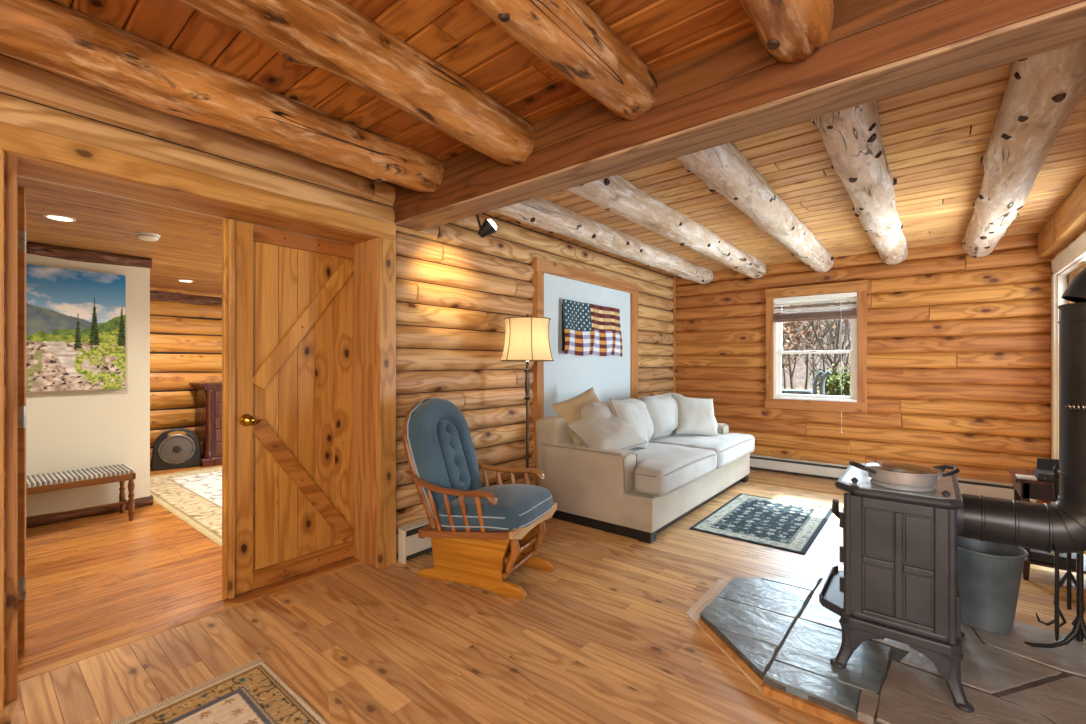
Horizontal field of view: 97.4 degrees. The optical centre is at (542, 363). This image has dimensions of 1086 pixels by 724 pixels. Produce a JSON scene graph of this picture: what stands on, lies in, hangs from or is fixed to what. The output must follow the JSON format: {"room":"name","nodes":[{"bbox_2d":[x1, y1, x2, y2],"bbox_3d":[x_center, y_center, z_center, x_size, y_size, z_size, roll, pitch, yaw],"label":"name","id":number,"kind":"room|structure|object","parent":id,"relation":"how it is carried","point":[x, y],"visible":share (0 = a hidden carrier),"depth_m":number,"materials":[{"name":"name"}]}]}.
{"room":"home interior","nodes":[
{"label":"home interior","id":0,"kind":"room"},
{"bbox_2d":[26,253,149,524],"bbox_3d":[-4.357,0.160,3.200,0.140,2.180,2.680,0,0,39],"label":"wall","id":1,"kind":"structure","parent":0,"point":[71,430],"depth_m":3.94,"materials":[{"name":"beige paint"}]},
{"bbox_2d":[26,264,125,391],"bbox_3d":[-3.854,-0.270,3.674,0.040,0.960,0.970,0,0,39],"label":"picture","id":2,"kind":"object","parent":1,"relation":"attached to","point":[76,319],"visible":0.85,"depth_m":3.80,"materials":[{"name":"paper"}]},
{"bbox_2d":[26,242,151,268],"bbox_3d":[-4.264,-0.884,3.195,0.070,0.113,2.590,0,0,39],"label":"trim","id":3,"kind":"structure","parent":1,"relation":"attached to","point":[54,251],"depth_m":3.86,"materials":[{"name":"brown wood"}]},
{"bbox_2d":[26,495,153,528],"bbox_3d":[-4.264,1.209,3.202,0.063,0.094,2.600,0,0,39],"label":"baseboard","id":4,"kind":"structure","parent":1,"relation":"attached to","point":[144,501],"depth_m":3.85,"materials":[{"name":"brown wood"}]},
{"bbox_2d":[18,176,223,293],"bbox_3d":[-3.204,-0.990,4.273,4.639,0.120,6.000,0,0,39],"label":"ceiling","id":5,"kind":"structure","parent":0,"point":[189,244],"depth_m":3.32,"materials":[{"name":"brown wood"}]},
{"bbox_2d":[43,214,75,221],"bbox_3d":[-3.067,-0.926,3.029,0.150,0.008,0.150,0,0,39],"label":"recessed light","id":6,"kind":"object","parent":5,"relation":"in","point":[50,216],"visible":1,"depth_m":3.02,"materials":[{"name":"white paint"}]},
{"bbox_2d":[135,231,159,240],"bbox_3d":[-2.830,-0.909,3.416,0.140,0.041,0.140,0,0,39],"label":"smoke detector","id":7,"kind":"object","parent":5,"relation":"attached to","point":[147,236],"visible":1,"depth_m":3.38,"materials":[{"name":"white paint"}]},
{"bbox_2d":[177,279,193,281],"bbox_3d":[-3.988,-0.926,5.322,0.150,0.008,0.150,0,0,39],"label":"recessed light","id":8,"kind":"object","parent":5,"relation":"in","point":[181,280],"visible":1,"depth_m":5.30,"materials":[{"name":"white paint"}]},
{"bbox_2d":[150,287,221,462],"bbox_3d":[-4.934,0.127,5.676,0.185,2.247,5.800,0,0,39],"label":"wall","id":9,"kind":"structure","parent":0,"point":[186,339],"depth_m":6.00,"materials":[{"name":"brown wood"}]},
{"bbox_2d":[150,291,221,305],"bbox_3d":[-4.833,-0.834,5.659,0.082,0.144,5.700,0,0,39],"label":"trim","id":10,"kind":"structure","parent":9,"relation":"attached to","point":[154,295],"depth_m":6.02,"materials":[{"name":"brown wood"}]},
{"bbox_2d":[4,152,376,244],"bbox_3d":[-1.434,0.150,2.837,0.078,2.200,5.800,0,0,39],"label":"door frame","id":11,"kind":"structure","parent":0,"point":[18,175],"depth_m":2.29,"materials":[{"name":"wood"}]},
{"bbox_2d":[18,186,25,650],"bbox_3d":[-2.526,0.235,2.303,0.752,2.010,0.046,0,0,43],"label":"door","id":12,"kind":"structure","parent":11,"relation":"in","point":[21,189],"depth_m":2.06,"materials":[{"name":"brown wood"}]},
{"bbox_2d":[0,53,673,691],"bbox_3d":[-0.885,0.030,3.261,0.236,2.480,8.350,0,0,39],"label":"wall","id":13,"kind":"structure","parent":0,"point":[456,288],"depth_m":3.21,"materials":[{"name":"brown wood"}]},
{"bbox_2d":[0,149,3,710],"bbox_3d":[-2.001,0.237,1.708,0.060,2.025,0.092,0,0,39],"label":"trim","id":14,"kind":"structure","parent":13,"relation":"attached to","point":[1,150],"depth_m":1.72,"materials":[{"name":"brown wood"}]},
{"bbox_2d":[4,154,17,703],"bbox_3d":[-2.065,0.235,1.828,0.230,2.030,0.057,0,0,39],"label":"trim","id":15,"kind":"structure","parent":13,"relation":"attached to","point":[11,164],"depth_m":1.76,"materials":[{"name":"brown wood"}]},
{"bbox_2d":[18,559,362,683],"bbox_3d":[-1.623,1.254,2.461,0.058,0.013,1.483,0,0,39],"label":"trim","id":16,"kind":"structure","parent":13,"relation":"attached to","point":[27,675],"depth_m":2.27,"materials":[{"name":"brown wood"}]},
{"bbox_2d":[0,121,395,239],"bbox_3d":[-2.154,-0.825,1.519,0.060,0.100,3.845,0,0,39],"label":"trim","id":17,"kind":"structure","parent":13,"relation":"attached to","point":[14,139],"depth_m":2.10,"materials":[{"name":"brown wood"}]},
{"bbox_2d":[222,218,353,599],"bbox_3d":[-1.429,0.237,2.802,0.109,2.015,0.766,0,0,39],"label":"door","id":18,"kind":"structure","parent":13,"relation":"in","point":[287,296],"depth_m":2.76,"materials":[{"name":"brown wood"}]},
{"bbox_2d":[351,237,377,567],"bbox_3d":[-1.130,0.235,3.032,0.325,2.030,0.034,0,0,39],"label":"trim","id":19,"kind":"structure","parent":13,"relation":"attached to","point":[365,261],"depth_m":3.00,"materials":[{"name":"brown wood"}]},
{"bbox_2d":[378,237,395,568],"bbox_3d":[-0.979,0.237,2.967,0.060,2.025,0.115,0,0,39],"label":"trim","id":20,"kind":"structure","parent":13,"relation":"attached to","point":[386,247],"depth_m":2.94,"materials":[{"name":"brown wood"}]},
{"bbox_2d":[398,519,431,563],"bbox_3d":[-0.517,1.144,3.457,0.071,0.212,1.182,0,0,39],"label":"baseboard heater","id":21,"kind":"object","parent":13,"relation":"attached to","point":[410,546],"visible":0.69,"depth_m":3.03,"materials":[{"name":"metal"}]},
{"bbox_2d":[532,271,543,485],"bbox_3d":[-0.043,0.215,4.117,0.065,2.030,0.090,0,0,39],"label":"trim","id":22,"kind":"structure","parent":13,"relation":"attached to","point":[538,281],"depth_m":4.08,"materials":[{"name":"brown wood"}]},
{"bbox_2d":[531,257,638,293],"bbox_3d":[0.496,-0.853,4.780,0.068,0.115,1.820,0,0,39],"label":"trim","id":23,"kind":"structure","parent":13,"relation":"attached to","point":[538,264],"depth_m":4.58,"materials":[{"name":"brown wood"}]},
{"bbox_2d":[544,273,629,416],"bbox_3d":[0.471,0.075,4.769,0.043,1.750,1.600,0,0,39],"label":"wall panel","id":24,"kind":"object","parent":13,"relation":"attached to","point":[568,376],"visible":0.43,"depth_m":4.60,"materials":[{"name":"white paint"}]},
{"bbox_2d":[562,299,621,356],"bbox_3d":[0.512,-0.333,4.734,0.064,0.511,1.070,0,0,39],"label":"wall art","id":25,"kind":"object","parent":24,"relation":"attached to","point":[587,329],"visible":1,"depth_m":4.64,"materials":[{"name":"fabric"}]},
{"bbox_2d":[630,293,637,397],"bbox_3d":[1.020,0.215,5.428,0.065,2.030,0.145,0,0,39],"label":"trim","id":26,"kind":"structure","parent":13,"relation":"attached to","point":[633,297],"depth_m":5.38,"materials":[{"name":"brown wood"}]},
{"bbox_2d":[672,276,675,392],"bbox_3d":[1.734,0.045,6.310,0.033,2.410,0.035,0,0,39],"label":"trim","id":27,"kind":"structure","parent":13,"relation":"attached to","point":[673,277],"depth_m":6.30,"materials":[{"name":"brown wood"}]},
{"bbox_2d":[0,465,1085,723],"bbox_3d":[-0.745,1.300,3.050,10.000,0.100,8.400,0,0,39],"label":"floor","id":28,"kind":"structure","parent":0,"point":[607,635],"depth_m":2.26,"materials":[{"name":"brown wood"}]},
{"bbox_2d":[26,464,135,520],"bbox_3d":[-3.794,1.046,3.426,0.370,0.409,1.280,0,0,39],"label":"bench","id":29,"kind":"object","parent":28,"relation":"on","point":[48,482],"visible":0.83,"depth_m":3.65,"materials":[{"name":"brown wood"}]},
{"bbox_2d":[152,428,200,470],"bbox_3d":[-4.393,1.012,5.727,0.470,0.475,0.141,0,0,-37],"label":"floor fan","id":30,"kind":"object","parent":28,"relation":"on","point":[176,448],"visible":0.99,"depth_m":5.68,"materials":[{"name":"black plastic"}]},
{"bbox_2d":[158,434,194,463],"bbox_3d":[-4.359,1.015,5.682,0.352,0.352,0.014,0,0,-37],"label":"grille","id":31,"kind":"object","parent":30,"relation":"attached to","point":[172,448],"depth_m":5.68,"materials":[{"name":"black plastic"}]},
{"bbox_2d":[150,466,221,546],"bbox_3d":[-2.357,1.245,4.968,3.520,0.008,2.453,0,0,39],"label":"rug","id":32,"kind":"object","parent":28,"relation":"on","point":[194,496],"visible":0.14,"depth_m":4.47,"materials":[{"name":"beige fabric"}]},
{"bbox_2d":[189,382,221,466],"bbox_3d":[-3.985,0.743,6.278,0.500,1.015,0.990,0,0,39],"label":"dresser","id":33,"kind":"object","parent":28,"relation":"on","point":[208,395],"visible":0.4,"depth_m":5.88,"materials":[{"name":"brown wood"}]},
{"bbox_2d":[111,658,326,723],"bbox_3d":[-1.237,1.245,0.823,1.458,0.008,1.919,0,0,39],"label":"rug","id":34,"kind":"object","parent":28,"relation":"on","point":[251,693],"visible":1,"depth_m":1.74,"materials":[{"name":"beige fabric"}]},
{"bbox_2d":[402,398,556,599],"bbox_3d":[-0.386,0.732,2.876,0.836,1.036,0.672,0,0,25],"label":"glider chair","id":35,"kind":"object","parent":28,"relation":"on","point":[473,529],"visible":1,"depth_m":2.73,"materials":[{"name":"blue fabric"}]},
{"bbox_2d":[406,398,481,510],"bbox_3d":[-0.599,0.553,2.974,0.299,0.676,0.550,0,0,25],"label":"cushion","id":36,"kind":"object","parent":35,"relation":"on","point":[440,450],"depth_m":2.86,"materials":[{"name":"blue fabric"}]},
{"bbox_2d":[437,484,552,529],"bbox_3d":[-0.274,0.844,2.824,0.572,0.220,0.570,0,0,25],"label":"seat cushion","id":37,"kind":"object","parent":35,"relation":"on","point":[518,506],"depth_m":2.62,"materials":[{"name":"blue fabric"}]},
{"bbox_2d":[501,314,553,476],"bbox_3d":[-0.116,0.438,3.571,0.401,1.625,0.401,0,0,39],"label":"floor lamp","id":38,"kind":"object","parent":28,"relation":"on","point":[527,338],"visible":0.89,"depth_m":3.43,"materials":[{"name":"beige fabric"}]},
{"bbox_2d":[535,393,754,543],"bbox_3d":[1.088,0.782,4.513,1.171,0.935,2.326,0,0,39],"label":"sofa","id":39,"kind":"object","parent":28,"relation":"on","point":[638,493],"visible":0.81,"depth_m":3.75,"materials":[{"name":"fabric"}]},
{"bbox_2d":[552,387,599,444],"bbox_3d":[0.354,0.450,4.039,0.539,0.497,0.250,0,0,-31],"label":"throw pillow","id":40,"kind":"object","parent":39,"relation":"on","point":[570,409],"visible":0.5,"depth_m":3.97,"materials":[{"name":"beige fabric"}]},
{"bbox_2d":[566,414,647,449],"bbox_3d":[0.514,0.565,3.871,0.539,0.344,0.384,0,0,-29],"label":"throw pillow","id":41,"kind":"object","parent":39,"relation":"on","point":[593,432],"visible":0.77,"depth_m":3.77,"materials":[{"name":"fabric"}]},
{"bbox_2d":[581,398,652,439],"bbox_3d":[0.665,0.533,4.247,0.389,0.437,0.925,0,0,39],"label":"cushion","id":42,"kind":"object","parent":39,"relation":"on","point":[602,410],"depth_m":4.04,"materials":[{"name":"fabric"}]},
{"bbox_2d":[609,398,647,447],"bbox_3d":[0.735,0.515,4.065,0.256,0.462,0.504,0,0,31],"label":"throw pillow","id":43,"kind":"object","parent":39,"relation":"on","point":[628,412],"visible":0.54,"depth_m":3.97,"materials":[{"name":"fabric"}]},
{"bbox_2d":[639,393,683,439],"bbox_3d":[1.255,0.535,4.971,0.386,0.440,0.912,0,0,39],"label":"cushion","id":44,"kind":"object","parent":39,"relation":"on","point":[662,409],"depth_m":4.67,"materials":[{"name":"fabric"}]},
{"bbox_2d":[629,442,716,496],"bbox_3d":[0.858,0.844,3.963,0.826,0.244,1.138,0,0,39],"label":"seat cushion","id":45,"kind":"object","parent":39,"relation":"on","point":[657,470],"depth_m":3.59,"materials":[{"name":"fabric"}]},
{"bbox_2d":[671,394,717,435],"bbox_3d":[1.564,0.535,4.912,0.508,0.445,0.256,0,0,-8],"label":"throw pillow","id":46,"kind":"object","parent":39,"relation":"on","point":[695,415],"visible":0.91,"depth_m":4.83,"materials":[{"name":"fabric"}]},
{"bbox_2d":[648,433,754,469],"bbox_3d":[1.577,0.845,4.846,0.830,0.244,1.143,0,0,39],"label":"seat cushion","id":47,"kind":"object","parent":39,"relation":"on","point":[731,449],"depth_m":4.58,"materials":[{"name":"fabric"}]},
{"bbox_2d":[689,493,831,554],"bbox_3d":[1.804,1.245,3.855,0.785,0.008,1.260,0,0,39],"label":"area rug","id":48,"kind":"object","parent":28,"relation":"on","point":[789,526],"visible":1,"depth_m":3.72,"materials":[{"name":"blue fabric"}]},
{"bbox_2d":[686,577,1085,723],"bbox_3d":[1.536,1.220,2.012,1.750,0.060,1.200,0,0,39],"label":"stone hearth","id":49,"kind":"object","parent":28,"relation":"on","point":[778,632],"visible":0.83,"depth_m":1.89,"materials":[{"name":"stone"}]},
{"bbox_2d":[819,460,974,712],"bbox_3d":[1.474,0.823,2.014,0.488,0.735,0.633,0,0,39],"label":"wood stove","id":50,"kind":"object","parent":49,"relation":"on","point":[898,581],"visible":0.98,"depth_m":1.78,"materials":[{"name":"metal"}]},
{"bbox_2d":[849,461,959,491],"bbox_3d":[1.411,0.434,1.875,0.345,0.085,0.241,0,0,39],"label":"saute pan","id":51,"kind":"object","parent":50,"relation":"on","point":[902,476],"visible":1,"depth_m":1.81,"materials":[{"name":"silver metal"}]},
{"bbox_2d":[962,267,1085,553],"bbox_3d":[1.958,-0.024,1.605,0.819,1.412,0.214,0,0,39],"label":"stovepipe","id":52,"kind":"object","parent":50,"relation":"attached to","point":[1059,526],"visible":1,"depth_m":1.68,"materials":[{"name":"metal"}]},
{"bbox_2d":[957,536,1028,633],"bbox_3d":[2.027,1.010,2.205,0.306,0.359,0.306,0,0,39],"label":"bucket","id":53,"kind":"object","parent":49,"relation":"on","point":[989,573],"visible":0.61,"depth_m":2.11,"materials":[{"name":"metal"}]},
{"bbox_2d":[1025,477,1085,647],"bbox_3d":[2.230,0.773,1.999,0.324,0.830,0.296,0,0,39],"label":"stand","id":54,"kind":"object","parent":49,"relation":"on","point":[1078,632],"visible":0.66,"depth_m":1.96,"materials":[{"name":"black metal"}]},
{"bbox_2d":[1036,465,1058,640],"bbox_3d":[2.158,0.808,2.039,0.085,0.760,0.027,0,0,24],"label":"fire poker","id":55,"kind":"object","parent":54,"relation":"hanging from","point":[1055,469],"visible":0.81,"depth_m":2.02,"materials":[{"name":"black metal"}]},
{"bbox_2d":[1054,553,1084,626],"bbox_3d":[2.249,0.782,2.039,0.092,0.707,0.028,0,0,39],"label":"tongs","id":56,"kind":"object","parent":54,"relation":"hanging from","point":[1068,575],"visible":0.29,"depth_m":2.04,"materials":[{"name":"black metal"}]},
{"bbox_2d":[1007,467,1085,579],"bbox_3d":[3.024,0.958,2.788,0.415,0.585,0.400,0,0,39],"label":"side table","id":57,"kind":"object","parent":28,"relation":"on","point":[1024,489],"visible":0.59,"depth_m":2.75,"materials":[{"name":"brown wood"}]},
{"bbox_2d":[1015,474,1036,479],"bbox_3d":[2.818,0.660,2.784,0.080,0.010,0.095,0,0,39],"label":"paper stack","id":58,"kind":"object","parent":57,"relation":"on","point":[1020,476],"visible":1,"depth_m":2.77,"materials":[{"name":"white paper"}]},
{"bbox_2d":[1034,469,1053,481],"bbox_3d":[2.934,0.645,2.744,0.140,0.040,0.160,0,0,39],"label":"box","id":59,"kind":"object","parent":57,"relation":"on","point":[1040,474],"visible":0.49,"depth_m":2.72,"materials":[{"name":"plastic"}]},
{"bbox_2d":[1037,458,1058,470],"bbox_3d":[3.022,0.618,2.828,0.130,0.095,0.160,0,0,39],"label":"tablet stand","id":60,"kind":"object","parent":57,"relation":"on","point":[1042,463],"visible":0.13,"depth_m":2.87,"materials":[{"name":"black plastic"}]},
{"bbox_2d":[1030,549,1075,567],"bbox_3d":[2.959,1.111,2.766,0.210,0.053,0.175,0,0,39],"label":"modem","id":61,"kind":"object","parent":57,"relation":"on","point":[1035,555],"visible":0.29,"depth_m":2.72,"materials":[{"name":"black plastic"}]},
{"bbox_2d":[1030,555,1085,573],"bbox_3d":[3.041,1.147,2.780,0.360,0.017,0.330,0,0,39],"label":"shelf","id":62,"kind":"object","parent":57,"relation":"attached to","point":[1031,562],"depth_m":2.71,"materials":[{"name":"wood"}]},
{"bbox_2d":[53,0,1085,276],"bbox_3d":[1.081,-1.230,1.570,5.500,0.140,8.600,0,0,39],"label":"ceiling","id":63,"kind":"structure","parent":0,"point":[935,137],"depth_m":2.24,"materials":[{"name":"brown wood"}]},
{"bbox_2d":[0,0,443,192],"bbox_3d":[-1.869,-1.061,1.263,0.253,0.207,3.907,0,0,39],"label":"joist","id":64,"kind":"object","parent":63,"relation":"attached to","point":[52,36],"visible":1,"depth_m":1.80,"materials":[{"name":"brown wood"}]},
{"bbox_2d":[178,0,534,164],"bbox_3d":[-1.338,-1.058,0.833,0.256,0.213,3.907,0,0,39],"label":"joist","id":65,"kind":"object","parent":63,"relation":"attached to","point":[333,37],"visible":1,"depth_m":1.65,"materials":[{"name":"brown wood"}]},
{"bbox_2d":[467,0,656,119],"bbox_3d":[-0.850,-1.062,0.437,0.244,0.204,3.907,0,0,39],"label":"joist","id":66,"kind":"object","parent":63,"relation":"attached to","point":[568,36],"visible":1,"depth_m":1.55,"materials":[{"name":"brown wood"}]},
{"bbox_2d":[492,197,712,283],"bbox_3d":[0.793,-1.069,4.466,0.259,0.189,4.055,0,0,39],"label":"rafter","id":67,"kind":"object","parent":63,"relation":"attached to","point":[538,212],"visible":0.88,"depth_m":3.93,"materials":[{"name":"white wood"}]},
{"bbox_2d":[565,175,766,278],"bbox_3d":[1.271,-1.069,4.078,0.270,0.190,4.055,0,0,39],"label":"rafter","id":68,"kind":"object","parent":63,"relation":"attached to","point":[616,194],"visible":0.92,"depth_m":3.50,"materials":[{"name":"white wood"}]},
{"bbox_2d":[393,0,1085,230],"bbox_3d":[1.075,-1.020,1.507,5.070,0.280,0.195,0,0,39],"label":"ceiling beam","id":69,"kind":"structure","parent":63,"relation":"attached to","point":[873,50],"depth_m":1.67,"materials":[{"name":"brown wood"}]},
{"bbox_2d":[476,215,496,237],"bbox_3d":[-0.347,-0.858,2.884,0.114,0.183,0.150,0,0,39],"label":"spotlight","id":70,"kind":"object","parent":69,"relation":"attached to","point":[488,227],"visible":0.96,"depth_m":2.87,"materials":[{"name":"black metal"}]},
{"bbox_2d":[677,142,833,272],"bbox_3d":[1.797,-1.071,3.651,0.266,0.186,4.055,0,0,39],"label":"rafter","id":71,"kind":"object","parent":63,"relation":"attached to","point":[724,170],"visible":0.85,"depth_m":2.96,"materials":[{"name":"white wood"}]},
{"bbox_2d":[739,0,833,62],"bbox_3d":[-0.370,-1.059,0.047,0.259,0.210,3.907,0,0,39],"label":"joist","id":72,"kind":"object","parent":63,"relation":"attached to","point":[792,31],"visible":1,"depth_m":1.41,"materials":[{"name":"brown wood"}]},
{"bbox_2d":[812,101,907,264],"bbox_3d":[2.275,-1.066,3.264,0.271,0.195,4.055,0,0,39],"label":"rafter","id":73,"kind":"object","parent":63,"relation":"attached to","point":[852,139],"visible":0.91,"depth_m":2.52,"materials":[{"name":"white wood"}]},
{"bbox_2d":[961,41,1085,257],"bbox_3d":[2.775,-1.064,2.858,0.278,0.199,4.055,0,0,39],"label":"rafter","id":74,"kind":"object","parent":63,"relation":"attached to","point":[1042,90],"visible":0.94,"depth_m":2.10,"materials":[{"name":"white wood"}]},
{"bbox_2d":[676,232,1050,503],"bbox_3d":[3.902,0.010,4.699,5.860,2.540,0.186,0,0,39],"label":"wall","id":75,"kind":"structure","parent":0,"point":[959,343],"depth_m":4.74,"materials":[{"name":"brown wood"}]},
{"bbox_2d":[765,280,867,412],"bbox_3d":[3.032,-0.180,5.331,1.002,1.390,0.140,0,0,39],"label":"window","id":76,"kind":"structure","parent":75,"relation":"in","point":[856,402],"depth_m":5.25,"materials":[{"name":"white paint"}]},
{"bbox_2d":[774,292,856,432],"bbox_3d":[3.003,-0.011,5.297,0.814,1.502,0.053,0,0,39],"label":"window blind","id":77,"kind":"object","parent":76,"relation":"attached to","point":[836,313],"visible":1,"depth_m":5.27,"materials":[{"name":"white fabric"}]},
{"bbox_2d":[750,454,1035,502],"bbox_3d":[3.067,1.159,5.193,3.220,0.162,0.070,0,0,39],"label":"baseboard heater","id":78,"kind":"object","parent":75,"relation":"attached to","point":[768,463],"visible":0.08,"depth_m":5.16,"materials":[{"name":"metal"}]},
{"bbox_2d":[1054,229,1085,257],"bbox_3d":[3.258,0.030,2.572,0.160,2.480,4.200,0,0,39],"label":"wall","id":79,"kind":"structure","parent":0,"point":[1083,231],"depth_m":3.62,"materials":[{"name":"brown wood"}]},
{"bbox_2d":[1051,256,1053,502],"bbox_3d":[4.426,0.150,4.132,0.032,2.200,0.045,0,0,39],"label":"trim","id":80,"kind":"structure","parent":79,"relation":"attached to","point":[1052,257],"depth_m":4.13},
{"bbox_2d":[1038,176,1085,257],"bbox_3d":[3.145,-1.040,2.631,0.100,0.220,3.930,0,0,39],"label":"header","id":81,"kind":"object","parent":79,"relation":"attached to","point":[1069,220],"visible":1,"depth_m":3.41,"materials":[{"name":"brown wood"}]},
{"bbox_2d":[1052,232,1085,502],"bbox_3d":[3.912,0.180,3.394,0.180,2.140,1.660,0,0,39],"label":"door","id":82,"kind":"structure","parent":79,"relation":"in","point":[1071,260],"depth_m":3.99,"materials":[{"name":"white paint"}]},
{"label":"outside","id":83,"kind":"structure","parent":0,"visible":0},
{"bbox_2d":[782,387,819,394],"bbox_3d":[18.112,1.605,22.327,60.000,0.269,45.000,0,0,39],"label":"ground","id":84,"kind":"structure","parent":83,"point":[818,391],"depth_m":30.98,"materials":[{"name":"white snow"}]},
{"bbox_2d":[782,389,812,394],"bbox_3d":[4.493,1.005,8.459,0.520,1.090,0.500,0,0,39],"label":"utility box","id":85,"kind":"object","parent":84,"relation":"on","point":[784,391],"visible":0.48,"depth_m":8.28,"materials":[{"name":"grey metal"}]},
{"bbox_2d":[784,336,812,387],"bbox_3d":[13.668,-1.014,27.195,3.110,5.241,2.742,0,0,-13],"label":"tree","id":86,"kind":"object","parent":84,"relation":"on","point":[794,336],"visible":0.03,"depth_m":27.13,"materials":[{"name":"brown plant"}]},
{"bbox_2d":[782,308,824,388],"bbox_3d":[11.041,-1.437,22.956,4.295,6.080,4.059,0,0,18],"label":"tree","id":87,"kind":"object","parent":84,"relation":"on","point":[798,308],"visible":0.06,"depth_m":22.83,"materials":[{"name":"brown plant"}]},
{"bbox_2d":[783,302,826,388],"bbox_3d":[10.778,-2.553,19.987,4.624,8.321,4.405,0,0,21],"label":"tree","id":88,"kind":"object","parent":84,"relation":"on","point":[791,373],"visible":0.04,"depth_m":19.83,"materials":[{"name":"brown plant"}]},
{"bbox_2d":[782,301,850,367],"bbox_3d":[4.431,-1.010,10.383,3.861,5.228,3.637,0,0,39],"label":"tree","id":89,"kind":"object","parent":84,"relation":"on","point":[809,332],"visible":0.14,"depth_m":9.87,"materials":[{"name":"brown plant"}]},
{"bbox_2d":[784,303,850,392],"bbox_3d":[10.134,-1.904,19.154,3.493,7.010,4.410,0,0,-1],"label":"tree","id":90,"kind":"object","parent":84,"relation":"on","point":[822,355],"visible":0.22,"depth_m":18.65,"materials":[{"name":"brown plant"}]},
{"bbox_2d":[791,304,843,378],"bbox_3d":[14.192,-2.083,25.053,3.899,7.375,4.838,0,0,-30],"label":"tree","id":91,"kind":"object","parent":84,"relation":"on","point":[813,373],"visible":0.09,"depth_m":25.15,"materials":[{"name":"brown plant"}]},
{"bbox_2d":[813,370,822,394],"bbox_3d":[4.654,0.828,8.071,0.162,1.445,0.061,0,0,39],"label":"vent pipe","id":92,"kind":"object","parent":84,"relation":"on","point":[820,372],"visible":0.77,"depth_m":8.07,"materials":[{"name":"silver metal"}]},
{"bbox_2d":[790,301,850,373],"bbox_3d":[13.089,-2.832,22.300,6.026,8.885,5.219,0,0,-26],"label":"tree","id":93,"kind":"object","parent":84,"relation":"on","point":[832,343],"visible":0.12,"depth_m":21.88,"materials":[{"name":"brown plant"}]},
{"bbox_2d":[796,302,850,375],"bbox_3d":[8.328,-1.400,12.771,4.124,6.022,3.004,0,0,1],"label":"tree","id":94,"kind":"object","parent":84,"relation":"on","point":[836,356],"visible":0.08,"depth_m":12.76,"materials":[{"name":"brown plant"}]},
{"bbox_2d":[798,302,850,371],"bbox_3d":[14.643,-1.549,23.023,3.866,6.302,4.461,0,0,5],"label":"tree","id":95,"kind":"object","parent":84,"relation":"on","point":[830,302],"visible":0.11,"depth_m":22.78,"materials":[{"name":"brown plant"}]},
{"bbox_2d":[799,303,850,389],"bbox_3d":[11.730,-2.538,20.780,4.377,8.293,3.673,0,0,-26],"label":"tree","id":96,"kind":"object","parent":84,"relation":"on","point":[807,364],"visible":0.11,"depth_m":20.62,"materials":[{"name":"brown plant"}]},
{"bbox_2d":[820,370,830,394],"bbox_3d":[4.738,0.825,8.003,0.172,1.449,0.072,0,0,39],"label":"vent pipe","id":97,"kind":"object","parent":84,"relation":"on","point":[827,373],"visible":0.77,"depth_m":8.00,"materials":[{"name":"silver metal"}]},
{"bbox_2d":[807,363,849,395],"bbox_3d":[7.095,0.792,10.972,1.661,1.618,1.704,0,0,18],"label":"bush","id":98,"kind":"object","parent":84,"relation":"on","point":[836,385],"visible":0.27,"depth_m":10.79,"materials":[{"name":"green plant"}]},
{"bbox_2d":[807,301,850,375],"bbox_3d":[10.983,-1.105,16.767,3.303,5.415,3.108,0,0,19],"label":"tree","id":99,"kind":"object","parent":84,"relation":"on","point":[848,356],"visible":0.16,"depth_m":16.98,"materials":[{"name":"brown plant"}]},
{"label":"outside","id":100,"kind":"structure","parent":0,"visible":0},
{"bbox_2d":[782,301,850,387],"bbox_3d":[26.032,-2.759,32.090,90.000,10.017,12.309,0,0,39],"label":"trees","id":101,"kind":"object","parent":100,"point":[799,376],"depth_m":33.42,"materials":[{"name":"brown plant"}]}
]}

